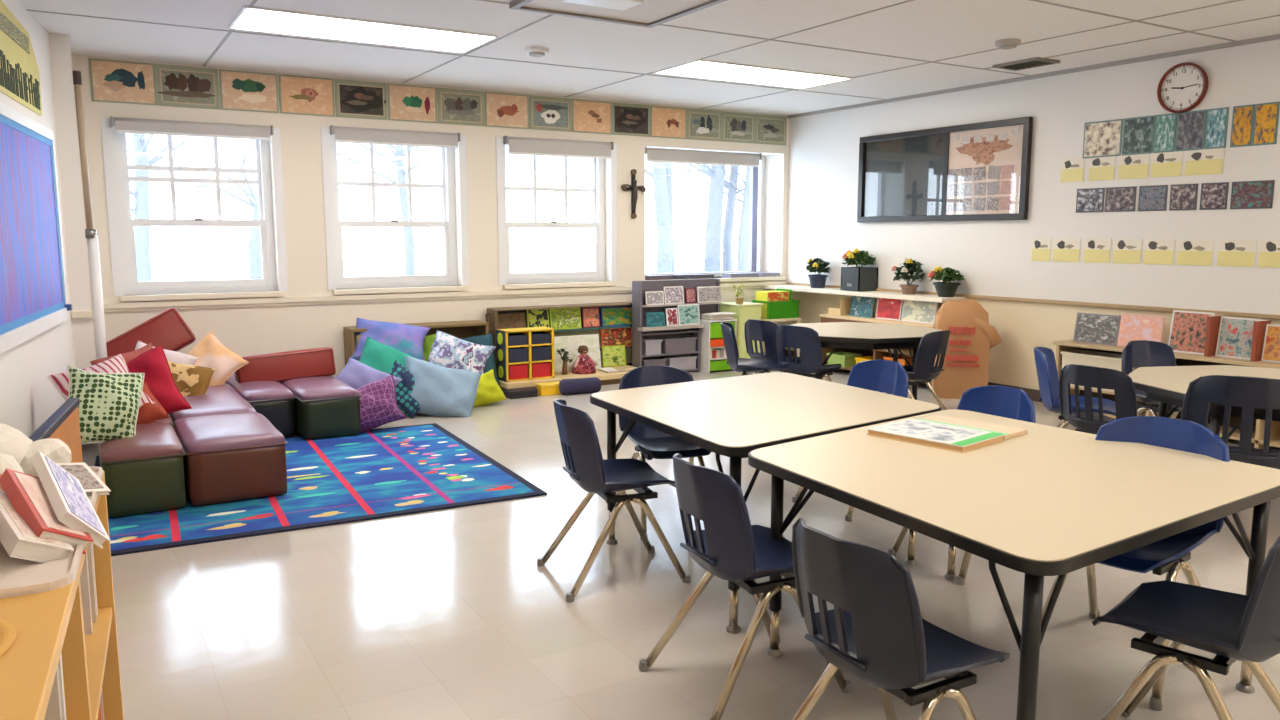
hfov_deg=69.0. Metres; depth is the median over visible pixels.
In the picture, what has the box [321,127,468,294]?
window
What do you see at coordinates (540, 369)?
fabric bin
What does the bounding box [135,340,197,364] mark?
throw pillow
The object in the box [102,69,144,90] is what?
picture
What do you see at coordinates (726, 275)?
flat book
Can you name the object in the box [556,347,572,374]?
plant
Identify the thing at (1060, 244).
picture
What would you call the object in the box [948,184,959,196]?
photo
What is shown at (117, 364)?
throw pillow
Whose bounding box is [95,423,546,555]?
rug
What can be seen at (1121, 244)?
picture
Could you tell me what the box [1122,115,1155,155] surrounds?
photo
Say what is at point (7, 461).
crumpled paper
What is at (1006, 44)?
smoke detector
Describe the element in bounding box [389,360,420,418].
throw pillow
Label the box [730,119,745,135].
picture
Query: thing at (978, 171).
photo
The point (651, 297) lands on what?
picture book
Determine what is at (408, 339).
throw pillow
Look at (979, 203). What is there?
photo
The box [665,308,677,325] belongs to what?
picture book
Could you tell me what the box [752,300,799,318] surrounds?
crate
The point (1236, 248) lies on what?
picture
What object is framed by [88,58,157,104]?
poster
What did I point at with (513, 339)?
fabric bin
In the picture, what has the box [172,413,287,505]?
ottoman
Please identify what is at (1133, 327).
picture book
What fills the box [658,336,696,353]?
storage bin
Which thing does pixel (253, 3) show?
grid
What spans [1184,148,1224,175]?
card
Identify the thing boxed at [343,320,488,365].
bookcase
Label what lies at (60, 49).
wall
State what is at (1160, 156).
picture
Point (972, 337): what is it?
paper bag
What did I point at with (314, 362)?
bolster
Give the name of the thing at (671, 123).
picture
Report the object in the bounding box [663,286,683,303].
picture book
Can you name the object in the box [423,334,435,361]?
throw pillow
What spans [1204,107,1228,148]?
photo
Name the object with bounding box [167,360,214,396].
throw pillow
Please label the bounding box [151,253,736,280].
snowy ground
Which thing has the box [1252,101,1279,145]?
photo
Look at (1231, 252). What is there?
card
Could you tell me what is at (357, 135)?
roller shade
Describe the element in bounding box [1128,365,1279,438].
round table
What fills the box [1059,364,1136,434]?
chair
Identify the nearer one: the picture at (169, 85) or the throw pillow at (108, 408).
the throw pillow at (108, 408)
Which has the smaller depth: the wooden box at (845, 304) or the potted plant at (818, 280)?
the wooden box at (845, 304)
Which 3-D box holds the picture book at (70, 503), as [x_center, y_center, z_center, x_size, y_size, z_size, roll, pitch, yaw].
[-1.209,0.293,1.972,0.090,0.160,0.334,-6,10,-40]
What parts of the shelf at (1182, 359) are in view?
shelf, panel, shelf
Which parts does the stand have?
leg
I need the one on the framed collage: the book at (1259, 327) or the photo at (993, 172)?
the photo at (993, 172)
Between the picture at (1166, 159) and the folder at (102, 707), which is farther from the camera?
the picture at (1166, 159)
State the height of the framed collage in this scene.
0.860 m
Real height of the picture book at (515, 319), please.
0.188 m
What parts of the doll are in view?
arm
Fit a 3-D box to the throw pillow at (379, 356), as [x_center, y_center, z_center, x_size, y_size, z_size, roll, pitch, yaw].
[-2.047,0.112,7.529,0.689,0.576,0.323,1,8,11]
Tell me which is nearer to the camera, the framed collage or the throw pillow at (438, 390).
the throw pillow at (438, 390)
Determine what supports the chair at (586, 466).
on the floor
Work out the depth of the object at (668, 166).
18.29 m
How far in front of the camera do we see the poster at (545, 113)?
8.96 m
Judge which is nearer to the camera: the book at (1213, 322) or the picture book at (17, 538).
the picture book at (17, 538)
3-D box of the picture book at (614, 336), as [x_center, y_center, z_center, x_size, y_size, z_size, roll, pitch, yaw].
[-0.239,-0.228,9.470,0.352,0.199,0.043,-5,9,-31]
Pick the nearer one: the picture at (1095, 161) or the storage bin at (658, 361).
the picture at (1095, 161)
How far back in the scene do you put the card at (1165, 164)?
6.93 m
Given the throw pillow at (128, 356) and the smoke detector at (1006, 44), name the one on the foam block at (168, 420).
the throw pillow at (128, 356)
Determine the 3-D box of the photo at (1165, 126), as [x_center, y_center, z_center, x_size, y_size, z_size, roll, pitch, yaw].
[3.906,-1.686,6.924,0.008,0.280,0.155,-5,9,-31]
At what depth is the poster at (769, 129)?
10.35 m
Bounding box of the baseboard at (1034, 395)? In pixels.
[785,350,1042,402]
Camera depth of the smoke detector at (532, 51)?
6.67 m
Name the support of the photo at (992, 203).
attached to the framed collage
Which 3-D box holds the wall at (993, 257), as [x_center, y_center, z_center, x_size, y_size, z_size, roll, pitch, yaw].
[4.646,-0.776,6.116,0.300,2.750,11.720,-5,9,-31]
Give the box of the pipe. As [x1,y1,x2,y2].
[72,71,106,359]
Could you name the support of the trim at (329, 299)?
attached to the wall at (253, 330)
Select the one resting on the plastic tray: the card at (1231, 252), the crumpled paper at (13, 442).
the crumpled paper at (13, 442)
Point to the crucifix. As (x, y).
(633, 187)
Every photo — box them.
[947,199,958,210]
[948,169,959,181]
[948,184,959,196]
[959,198,970,210]
[960,168,971,180]
[960,183,971,195]
[973,166,984,180]
[973,197,985,210]
[974,182,986,194]
[986,197,998,210]
[987,166,1000,178]
[987,181,998,195]
[999,196,1011,209]
[1000,181,1013,193]
[1001,164,1013,178]
[1076,188,1104,212]
[1082,119,1122,158]
[1105,186,1136,211]
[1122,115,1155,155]
[1138,185,1167,210]
[1153,113,1176,152]
[1169,184,1197,210]
[1175,109,1206,151]
[1199,182,1228,209]
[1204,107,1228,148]
[1230,104,1254,146]
[1230,180,1274,208]
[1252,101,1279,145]
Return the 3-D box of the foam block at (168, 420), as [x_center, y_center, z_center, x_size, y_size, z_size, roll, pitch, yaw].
[-3.278,0.439,6.005,0.391,0.348,1.422,-5,9,-31]
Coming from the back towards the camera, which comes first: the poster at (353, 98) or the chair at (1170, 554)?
the poster at (353, 98)
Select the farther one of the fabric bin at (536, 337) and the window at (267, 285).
the fabric bin at (536, 337)
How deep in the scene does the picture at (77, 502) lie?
1.96 m
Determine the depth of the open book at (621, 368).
9.11 m
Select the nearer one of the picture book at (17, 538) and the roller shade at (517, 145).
the picture book at (17, 538)
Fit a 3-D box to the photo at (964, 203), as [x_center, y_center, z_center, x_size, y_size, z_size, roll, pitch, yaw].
[2.969,-1.419,8.498,0.003,0.118,0.128,-5,9,-31]
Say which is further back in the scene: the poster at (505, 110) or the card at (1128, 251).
the poster at (505, 110)
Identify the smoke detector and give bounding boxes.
[525,47,548,56]
[995,38,1020,49]
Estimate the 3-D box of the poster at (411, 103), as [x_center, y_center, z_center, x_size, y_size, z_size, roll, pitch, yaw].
[-2.018,-2.278,8.269,0.444,0.315,0.013,-5,9,-31]
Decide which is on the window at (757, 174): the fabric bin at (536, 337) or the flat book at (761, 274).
the flat book at (761, 274)
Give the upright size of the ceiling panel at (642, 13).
0.040 m
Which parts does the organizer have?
panel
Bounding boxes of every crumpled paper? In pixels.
[0,423,32,464]
[0,452,23,474]
[20,438,71,476]
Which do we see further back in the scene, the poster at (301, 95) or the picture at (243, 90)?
the poster at (301, 95)
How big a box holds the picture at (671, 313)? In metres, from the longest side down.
0.155 x 0.109 x 0.002 m
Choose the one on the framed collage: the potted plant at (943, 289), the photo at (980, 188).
the photo at (980, 188)
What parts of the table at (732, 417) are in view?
leg, leg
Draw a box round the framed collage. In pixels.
[857,116,1032,221]
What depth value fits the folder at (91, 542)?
2.43 m
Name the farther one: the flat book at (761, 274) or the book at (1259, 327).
the flat book at (761, 274)
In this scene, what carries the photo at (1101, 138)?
attached to the wall at (993, 257)
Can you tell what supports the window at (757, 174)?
in the wall at (253, 330)
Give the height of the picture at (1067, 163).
0.065 m
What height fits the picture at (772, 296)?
0.105 m
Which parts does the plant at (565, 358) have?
stem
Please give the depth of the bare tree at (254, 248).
16.69 m
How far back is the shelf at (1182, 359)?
6.64 m
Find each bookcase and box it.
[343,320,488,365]
[487,302,636,390]
[819,314,933,385]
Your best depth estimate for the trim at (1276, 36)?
7.31 m
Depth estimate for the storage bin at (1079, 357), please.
7.25 m
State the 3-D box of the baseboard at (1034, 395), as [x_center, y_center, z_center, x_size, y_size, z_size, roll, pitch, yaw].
[4.617,0.571,6.042,0.012,0.100,11.320,-5,9,-31]
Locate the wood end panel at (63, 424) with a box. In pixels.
[29,398,82,462]
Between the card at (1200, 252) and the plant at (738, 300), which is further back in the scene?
the plant at (738, 300)
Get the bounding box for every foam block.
[152,414,172,425]
[169,383,256,424]
[225,373,295,436]
[280,376,361,438]
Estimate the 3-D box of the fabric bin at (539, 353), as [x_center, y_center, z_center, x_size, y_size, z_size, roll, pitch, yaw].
[-0.954,-0.067,8.666,0.195,0.125,0.170,-5,9,-31]
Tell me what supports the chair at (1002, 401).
on the floor
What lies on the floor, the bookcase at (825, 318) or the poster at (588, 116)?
the bookcase at (825, 318)
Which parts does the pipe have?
rod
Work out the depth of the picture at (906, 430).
3.32 m
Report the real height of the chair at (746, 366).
0.752 m
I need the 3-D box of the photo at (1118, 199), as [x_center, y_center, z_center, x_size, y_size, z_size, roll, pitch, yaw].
[3.743,-1.252,7.254,0.008,0.190,0.245,-5,9,-31]
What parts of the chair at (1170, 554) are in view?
leg, leg, leg, seat frame, leg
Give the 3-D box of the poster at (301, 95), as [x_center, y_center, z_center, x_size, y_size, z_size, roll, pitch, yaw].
[-2.790,-2.216,7.805,0.444,0.315,0.013,-5,9,-31]
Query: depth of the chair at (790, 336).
6.98 m
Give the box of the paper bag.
[931,299,1001,398]
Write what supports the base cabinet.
on the floor
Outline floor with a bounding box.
[81,369,1279,719]
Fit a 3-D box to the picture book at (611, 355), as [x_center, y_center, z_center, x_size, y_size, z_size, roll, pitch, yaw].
[-0.265,-0.041,9.433,0.268,0.208,0.044,-5,9,-31]
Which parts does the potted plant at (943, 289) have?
pot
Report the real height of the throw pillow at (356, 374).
0.361 m
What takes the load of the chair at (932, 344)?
on the floor
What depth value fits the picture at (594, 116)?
9.21 m
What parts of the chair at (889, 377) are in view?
leg, leg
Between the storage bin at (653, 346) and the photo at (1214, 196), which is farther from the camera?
the storage bin at (653, 346)
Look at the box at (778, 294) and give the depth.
10.06 m
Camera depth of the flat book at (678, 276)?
10.08 m
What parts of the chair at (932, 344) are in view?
leg, seat frame, leg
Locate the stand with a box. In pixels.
[761,318,800,356]
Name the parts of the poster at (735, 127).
frame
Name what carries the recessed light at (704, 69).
in the ceiling
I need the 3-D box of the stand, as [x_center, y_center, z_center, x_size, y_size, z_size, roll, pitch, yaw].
[1.451,-0.212,10.278,0.420,0.525,0.480,-5,9,-31]
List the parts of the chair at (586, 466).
leg, leg, seat frame, leg, leg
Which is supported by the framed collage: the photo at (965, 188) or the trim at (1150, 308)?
the photo at (965, 188)
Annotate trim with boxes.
[71,310,92,317]
[91,281,787,311]
[786,282,1279,319]
[788,15,1279,118]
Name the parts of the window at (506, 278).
sash, sash, sill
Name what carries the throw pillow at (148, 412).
on the ottoman at (144, 471)
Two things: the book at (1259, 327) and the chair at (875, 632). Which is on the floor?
the chair at (875, 632)
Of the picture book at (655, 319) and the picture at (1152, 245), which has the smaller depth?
the picture at (1152, 245)
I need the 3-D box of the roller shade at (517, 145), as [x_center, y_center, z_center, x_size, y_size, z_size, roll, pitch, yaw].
[-0.774,-2.054,9.025,1.152,0.170,0.074,-5,9,-31]
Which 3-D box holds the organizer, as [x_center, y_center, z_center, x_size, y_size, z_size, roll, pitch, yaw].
[-1.061,-0.058,8.607,0.498,0.462,0.200,-5,9,-31]
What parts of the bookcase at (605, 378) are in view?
panel, panel, board, shelf, panel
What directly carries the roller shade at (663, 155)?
attached to the window at (757, 174)
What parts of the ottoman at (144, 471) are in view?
panel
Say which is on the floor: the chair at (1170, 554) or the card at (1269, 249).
the chair at (1170, 554)
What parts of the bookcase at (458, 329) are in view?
panel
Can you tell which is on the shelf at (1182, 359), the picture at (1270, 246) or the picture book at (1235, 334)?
the picture book at (1235, 334)
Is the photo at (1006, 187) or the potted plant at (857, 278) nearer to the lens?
the photo at (1006, 187)
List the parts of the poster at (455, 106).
frame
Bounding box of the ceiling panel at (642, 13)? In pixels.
[509,0,726,27]
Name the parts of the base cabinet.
door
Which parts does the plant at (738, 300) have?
pot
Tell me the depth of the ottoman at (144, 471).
4.71 m
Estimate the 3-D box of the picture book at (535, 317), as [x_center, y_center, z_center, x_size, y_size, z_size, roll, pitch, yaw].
[-0.988,-0.391,9.014,0.226,0.216,0.045,-5,9,-31]
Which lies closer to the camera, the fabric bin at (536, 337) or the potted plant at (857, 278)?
the fabric bin at (536, 337)
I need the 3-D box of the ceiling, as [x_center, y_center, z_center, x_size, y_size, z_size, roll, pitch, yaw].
[0.731,-1.864,3.514,9.520,0.100,12.020,-5,9,-31]
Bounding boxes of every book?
[0,468,93,553]
[0,490,73,562]
[31,451,110,548]
[33,462,110,495]
[485,312,525,333]
[526,309,548,327]
[549,307,580,329]
[554,334,600,371]
[581,307,599,327]
[599,366,633,372]
[600,306,631,326]
[600,327,631,346]
[601,345,625,366]
[645,275,675,279]
[645,291,663,304]
[646,312,664,326]
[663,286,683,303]
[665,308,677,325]
[674,274,714,278]
[677,304,699,324]
[685,288,695,302]
[697,286,721,302]
[712,349,715,357]
[713,348,723,357]
[715,349,719,357]
[721,273,758,277]
[752,272,779,276]
[849,296,874,317]
[867,419,1004,452]
[875,298,903,320]
[901,300,937,323]
[916,415,1026,439]
[1073,312,1120,345]
[1117,313,1165,346]
[1168,310,1214,354]
[1204,315,1224,356]
[1215,316,1261,359]
[1250,320,1270,361]
[1261,324,1279,362]
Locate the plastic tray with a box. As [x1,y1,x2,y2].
[0,466,102,598]
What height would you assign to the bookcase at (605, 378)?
0.735 m
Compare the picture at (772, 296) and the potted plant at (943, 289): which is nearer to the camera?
the potted plant at (943, 289)
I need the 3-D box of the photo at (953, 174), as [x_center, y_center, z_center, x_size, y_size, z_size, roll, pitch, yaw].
[2.893,-1.703,8.587,0.003,0.124,0.133,-5,9,-31]
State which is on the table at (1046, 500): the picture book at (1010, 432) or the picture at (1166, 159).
the picture book at (1010, 432)
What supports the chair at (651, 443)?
on the floor
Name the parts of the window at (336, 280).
sash, sash, sill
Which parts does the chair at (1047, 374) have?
leg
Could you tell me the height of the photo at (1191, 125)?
0.280 m
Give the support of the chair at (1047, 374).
on the floor
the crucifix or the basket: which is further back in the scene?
the crucifix
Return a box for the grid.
[26,0,1241,108]
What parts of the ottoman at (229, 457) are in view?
panel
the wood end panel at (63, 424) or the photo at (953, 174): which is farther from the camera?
the photo at (953, 174)
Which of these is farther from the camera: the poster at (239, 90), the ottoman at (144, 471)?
the poster at (239, 90)
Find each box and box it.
[503,387,537,398]
[536,382,560,395]
[756,288,791,317]
[828,298,851,314]
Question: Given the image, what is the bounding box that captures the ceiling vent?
[992,57,1059,70]
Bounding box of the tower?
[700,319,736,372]
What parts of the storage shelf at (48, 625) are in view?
shelf, panel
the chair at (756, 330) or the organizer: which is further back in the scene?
the organizer
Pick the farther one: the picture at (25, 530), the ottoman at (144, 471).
the ottoman at (144, 471)
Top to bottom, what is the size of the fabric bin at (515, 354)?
0.125 m
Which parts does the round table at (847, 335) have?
leg, leg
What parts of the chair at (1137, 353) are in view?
leg, leg, seat frame, leg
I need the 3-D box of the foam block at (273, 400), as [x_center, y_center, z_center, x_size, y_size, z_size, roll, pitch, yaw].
[-2.946,0.295,7.081,0.336,0.347,1.552,-5,9,-31]
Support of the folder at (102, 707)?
on the storage shelf at (48, 625)
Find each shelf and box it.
[0,470,123,719]
[642,329,698,335]
[642,351,698,356]
[1052,340,1279,448]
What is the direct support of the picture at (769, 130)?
attached to the poster at (769, 129)
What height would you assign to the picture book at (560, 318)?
0.212 m
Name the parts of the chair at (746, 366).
seat frame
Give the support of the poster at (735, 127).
attached to the wall at (253, 330)
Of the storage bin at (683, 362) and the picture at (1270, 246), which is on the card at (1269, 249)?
the picture at (1270, 246)
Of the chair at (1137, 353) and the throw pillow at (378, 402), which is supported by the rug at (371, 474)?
the throw pillow at (378, 402)
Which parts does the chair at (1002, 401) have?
leg, leg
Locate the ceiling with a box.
[18,0,1279,115]
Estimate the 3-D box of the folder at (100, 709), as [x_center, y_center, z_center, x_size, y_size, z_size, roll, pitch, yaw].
[-1.512,0.892,2.361,0.250,0.281,0.044,-4,9,-26]
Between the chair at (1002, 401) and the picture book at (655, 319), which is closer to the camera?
the chair at (1002, 401)
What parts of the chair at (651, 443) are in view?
leg, leg, seat frame, leg, leg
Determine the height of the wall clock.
0.356 m
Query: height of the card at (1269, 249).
0.190 m
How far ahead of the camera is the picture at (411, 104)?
8.28 m
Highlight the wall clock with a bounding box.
[1157,62,1208,112]
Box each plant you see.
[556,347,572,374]
[733,284,744,303]
[806,258,830,287]
[841,248,877,291]
[891,257,925,294]
[928,266,963,296]
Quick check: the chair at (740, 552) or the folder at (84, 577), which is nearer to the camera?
the folder at (84, 577)
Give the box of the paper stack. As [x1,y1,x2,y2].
[700,312,735,319]
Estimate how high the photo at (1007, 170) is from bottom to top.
0.119 m
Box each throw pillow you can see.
[47,354,157,407]
[67,365,144,443]
[90,342,152,365]
[126,345,191,413]
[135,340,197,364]
[136,382,168,424]
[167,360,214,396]
[188,331,248,385]
[335,357,401,388]
[351,318,429,360]
[356,375,406,432]
[359,336,416,409]
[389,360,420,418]
[399,356,481,416]
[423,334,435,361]
[428,330,494,373]
[459,333,500,386]
[473,369,505,406]
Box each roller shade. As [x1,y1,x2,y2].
[110,116,273,139]
[330,125,460,147]
[503,136,613,158]
[645,147,761,166]
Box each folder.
[44,666,61,719]
[58,655,66,719]
[80,552,92,634]
[87,541,96,622]
[91,542,97,616]
[98,699,101,719]
[101,692,103,719]
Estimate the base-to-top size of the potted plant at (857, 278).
0.431 m
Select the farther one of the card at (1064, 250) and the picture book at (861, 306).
the picture book at (861, 306)
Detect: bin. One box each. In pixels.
[508,333,527,345]
[508,347,527,362]
[509,363,528,379]
[531,332,550,343]
[531,345,550,360]
[532,362,550,377]
[642,338,662,354]
[642,357,666,365]
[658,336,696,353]
[662,355,696,369]
[826,352,861,366]
[855,356,872,363]
[1060,350,1134,391]
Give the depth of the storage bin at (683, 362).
9.64 m
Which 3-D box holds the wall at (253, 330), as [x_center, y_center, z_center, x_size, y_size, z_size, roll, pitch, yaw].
[-1.419,-1.167,9.030,7.620,2.750,0.400,-5,9,-31]
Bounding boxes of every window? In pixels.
[101,118,287,301]
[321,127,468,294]
[496,137,616,288]
[644,154,785,281]
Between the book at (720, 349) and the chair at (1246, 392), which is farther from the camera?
the book at (720, 349)
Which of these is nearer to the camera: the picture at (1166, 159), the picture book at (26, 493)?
the picture book at (26, 493)
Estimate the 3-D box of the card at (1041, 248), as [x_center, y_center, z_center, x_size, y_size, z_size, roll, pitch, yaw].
[3.395,-0.932,7.878,0.006,0.190,0.180,-5,9,-31]
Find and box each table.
[590,372,940,633]
[748,409,1279,719]
[792,322,942,399]
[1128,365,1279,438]
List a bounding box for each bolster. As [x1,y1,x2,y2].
[234,347,335,382]
[559,377,600,394]
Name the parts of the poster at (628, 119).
frame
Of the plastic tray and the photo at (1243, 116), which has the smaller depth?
the plastic tray
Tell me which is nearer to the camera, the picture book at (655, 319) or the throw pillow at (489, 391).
the throw pillow at (489, 391)
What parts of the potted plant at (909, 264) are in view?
pot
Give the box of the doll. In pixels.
[572,345,597,373]
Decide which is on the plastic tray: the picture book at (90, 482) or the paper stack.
the picture book at (90, 482)
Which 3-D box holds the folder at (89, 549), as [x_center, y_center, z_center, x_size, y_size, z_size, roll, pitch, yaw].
[-1.523,0.542,2.336,0.260,0.281,0.044,-4,9,-26]
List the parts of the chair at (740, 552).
leg, leg, leg, seat frame, leg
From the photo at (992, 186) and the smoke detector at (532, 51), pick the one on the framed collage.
the photo at (992, 186)
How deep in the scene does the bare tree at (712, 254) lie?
19.55 m
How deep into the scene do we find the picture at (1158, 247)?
7.00 m
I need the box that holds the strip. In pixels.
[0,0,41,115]
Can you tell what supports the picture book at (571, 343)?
on the bookcase at (605, 378)
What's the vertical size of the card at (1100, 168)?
0.190 m
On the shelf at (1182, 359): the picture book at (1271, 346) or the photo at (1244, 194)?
the picture book at (1271, 346)
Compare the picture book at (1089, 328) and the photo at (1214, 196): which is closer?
the photo at (1214, 196)
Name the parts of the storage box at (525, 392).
lid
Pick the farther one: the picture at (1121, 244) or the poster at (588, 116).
the poster at (588, 116)
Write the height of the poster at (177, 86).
0.315 m
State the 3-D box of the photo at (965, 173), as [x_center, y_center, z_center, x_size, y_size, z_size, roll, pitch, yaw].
[2.967,-1.687,8.466,0.003,0.116,0.126,-5,9,-31]
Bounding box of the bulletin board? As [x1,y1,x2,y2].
[0,102,71,353]
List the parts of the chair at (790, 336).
seat frame, leg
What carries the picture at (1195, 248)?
on the card at (1200, 252)
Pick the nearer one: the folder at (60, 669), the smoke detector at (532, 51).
the folder at (60, 669)
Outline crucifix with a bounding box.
[621,169,645,218]
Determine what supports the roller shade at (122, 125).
attached to the window at (267, 285)
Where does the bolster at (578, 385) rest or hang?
on the floor
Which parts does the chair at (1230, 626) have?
leg, leg, seat frame, leg, leg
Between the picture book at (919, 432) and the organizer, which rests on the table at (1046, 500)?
the picture book at (919, 432)
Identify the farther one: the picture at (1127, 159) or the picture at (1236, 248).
the picture at (1127, 159)
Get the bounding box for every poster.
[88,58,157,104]
[155,64,219,108]
[219,69,278,112]
[278,74,334,116]
[334,79,387,119]
[387,83,436,122]
[437,87,484,125]
[484,91,528,128]
[529,95,570,131]
[571,99,611,133]
[612,102,649,136]
[650,105,686,138]
[687,108,721,140]
[721,111,754,142]
[754,114,786,145]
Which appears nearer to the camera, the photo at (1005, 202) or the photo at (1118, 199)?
the photo at (1118, 199)
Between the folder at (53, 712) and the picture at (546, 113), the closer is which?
the folder at (53, 712)
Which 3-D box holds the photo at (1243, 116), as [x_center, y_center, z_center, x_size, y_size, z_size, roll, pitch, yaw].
[4.185,-1.625,6.469,0.008,0.280,0.140,-5,9,-31]
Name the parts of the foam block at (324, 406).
panel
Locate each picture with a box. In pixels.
[0,491,66,545]
[14,472,85,536]
[44,456,104,534]
[59,465,103,488]
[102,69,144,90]
[156,73,214,97]
[232,79,266,102]
[289,88,318,101]
[340,86,386,111]
[402,95,429,114]
[444,97,477,115]
[497,104,518,116]
[536,103,566,123]
[588,110,601,122]
[616,109,645,128]
[667,119,678,127]
[667,309,676,324]
[693,115,712,133]
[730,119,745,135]
[763,124,779,137]
[768,292,787,300]
[874,420,982,441]
[956,135,1012,165]
[1034,240,1040,248]
[1057,241,1064,248]
[1064,160,1070,168]
[1088,240,1094,248]
[1092,158,1099,165]
[1117,240,1125,248]
[1124,156,1131,164]
[1148,241,1157,249]
[1157,153,1163,162]
[1157,246,1166,249]
[1165,158,1175,161]
[1184,241,1191,249]
[1191,152,1201,160]
[1193,246,1204,250]
[1225,242,1234,250]
[1235,247,1244,250]
[1266,242,1275,251]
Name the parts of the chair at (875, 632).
leg, leg, seat frame, leg, leg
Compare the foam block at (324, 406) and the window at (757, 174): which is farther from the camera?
the window at (757, 174)
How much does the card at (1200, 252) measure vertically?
0.190 m
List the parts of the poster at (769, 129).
frame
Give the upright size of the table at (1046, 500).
0.700 m
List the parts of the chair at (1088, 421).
seat frame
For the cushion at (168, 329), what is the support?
on the foam block
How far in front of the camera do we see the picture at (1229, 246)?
6.59 m
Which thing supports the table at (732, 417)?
on the floor
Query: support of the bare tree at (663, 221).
on the snowy ground
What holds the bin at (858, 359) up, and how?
on the bookcase at (825, 318)
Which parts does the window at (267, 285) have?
sash, sash, sill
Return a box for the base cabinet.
[720,301,762,358]
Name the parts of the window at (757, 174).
sill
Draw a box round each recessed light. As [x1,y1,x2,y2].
[228,5,498,52]
[653,59,853,88]
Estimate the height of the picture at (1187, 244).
0.066 m
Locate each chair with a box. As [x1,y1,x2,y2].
[537,399,690,602]
[616,366,710,539]
[638,453,851,719]
[721,322,783,375]
[744,319,800,373]
[774,325,840,381]
[792,360,907,520]
[792,518,1009,719]
[886,330,949,409]
[888,385,1035,584]
[1034,347,1115,428]
[1042,416,1235,710]
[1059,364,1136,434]
[1092,536,1279,719]
[1121,340,1181,418]
[1181,375,1279,468]
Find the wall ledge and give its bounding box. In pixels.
[764,285,967,302]
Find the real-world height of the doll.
0.265 m
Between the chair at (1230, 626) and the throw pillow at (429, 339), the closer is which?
the chair at (1230, 626)
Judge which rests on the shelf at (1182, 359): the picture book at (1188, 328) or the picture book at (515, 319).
the picture book at (1188, 328)
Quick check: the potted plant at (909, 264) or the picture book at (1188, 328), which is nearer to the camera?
the picture book at (1188, 328)
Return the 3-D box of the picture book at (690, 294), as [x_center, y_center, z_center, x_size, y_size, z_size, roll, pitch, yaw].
[0.525,-0.669,9.686,0.124,0.156,0.036,-5,9,-31]
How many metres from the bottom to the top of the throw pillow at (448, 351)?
0.504 m
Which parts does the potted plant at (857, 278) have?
pot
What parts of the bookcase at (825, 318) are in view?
drawer, shelf, panel, shelf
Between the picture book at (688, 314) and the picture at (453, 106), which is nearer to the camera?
the picture at (453, 106)
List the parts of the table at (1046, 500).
leg, leg, leg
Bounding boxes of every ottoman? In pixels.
[98,422,185,516]
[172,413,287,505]
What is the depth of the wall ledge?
9.23 m
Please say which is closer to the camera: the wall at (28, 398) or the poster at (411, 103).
the wall at (28, 398)
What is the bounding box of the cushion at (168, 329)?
[106,307,195,356]
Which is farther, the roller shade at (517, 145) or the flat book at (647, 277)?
the flat book at (647, 277)
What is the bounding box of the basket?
[883,355,911,365]
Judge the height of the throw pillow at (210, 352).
0.477 m
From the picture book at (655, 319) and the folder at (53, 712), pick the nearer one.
the folder at (53, 712)
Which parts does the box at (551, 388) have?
lid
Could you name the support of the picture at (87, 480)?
attached to the picture book at (90, 482)
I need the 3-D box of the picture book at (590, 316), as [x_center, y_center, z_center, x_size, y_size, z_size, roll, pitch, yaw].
[-0.491,-0.425,9.313,0.194,0.203,0.043,-5,9,-31]
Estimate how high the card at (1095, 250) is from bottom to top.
0.190 m
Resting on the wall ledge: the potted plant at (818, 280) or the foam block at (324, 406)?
the potted plant at (818, 280)
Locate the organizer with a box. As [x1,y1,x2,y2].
[496,327,554,381]
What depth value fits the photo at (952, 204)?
8.61 m
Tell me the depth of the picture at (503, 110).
8.73 m
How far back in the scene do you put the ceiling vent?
7.23 m
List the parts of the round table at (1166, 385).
leg, leg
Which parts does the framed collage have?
dark panel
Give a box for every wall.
[0,0,75,437]
[48,33,94,368]
[71,55,789,377]
[785,39,1279,389]
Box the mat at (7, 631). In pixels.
[0,618,15,655]
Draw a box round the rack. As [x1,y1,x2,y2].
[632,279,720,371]
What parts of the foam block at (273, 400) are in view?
panel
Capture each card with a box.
[1031,239,1051,260]
[1052,239,1080,261]
[1060,157,1084,181]
[1083,239,1111,262]
[1088,156,1115,180]
[1112,239,1142,263]
[1118,154,1149,178]
[1143,239,1174,264]
[1151,150,1182,177]
[1176,239,1214,265]
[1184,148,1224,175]
[1217,239,1256,266]
[1257,239,1279,267]
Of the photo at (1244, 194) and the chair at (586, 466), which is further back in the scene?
the photo at (1244, 194)
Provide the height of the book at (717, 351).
0.081 m
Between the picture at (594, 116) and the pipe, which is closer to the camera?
the pipe
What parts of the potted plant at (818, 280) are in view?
pot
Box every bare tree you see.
[127,134,212,281]
[132,136,405,278]
[337,144,439,274]
[645,162,672,272]
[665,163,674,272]
[672,163,743,271]
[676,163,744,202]
[695,164,724,271]
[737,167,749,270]
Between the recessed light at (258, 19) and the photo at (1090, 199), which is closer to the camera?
the recessed light at (258, 19)

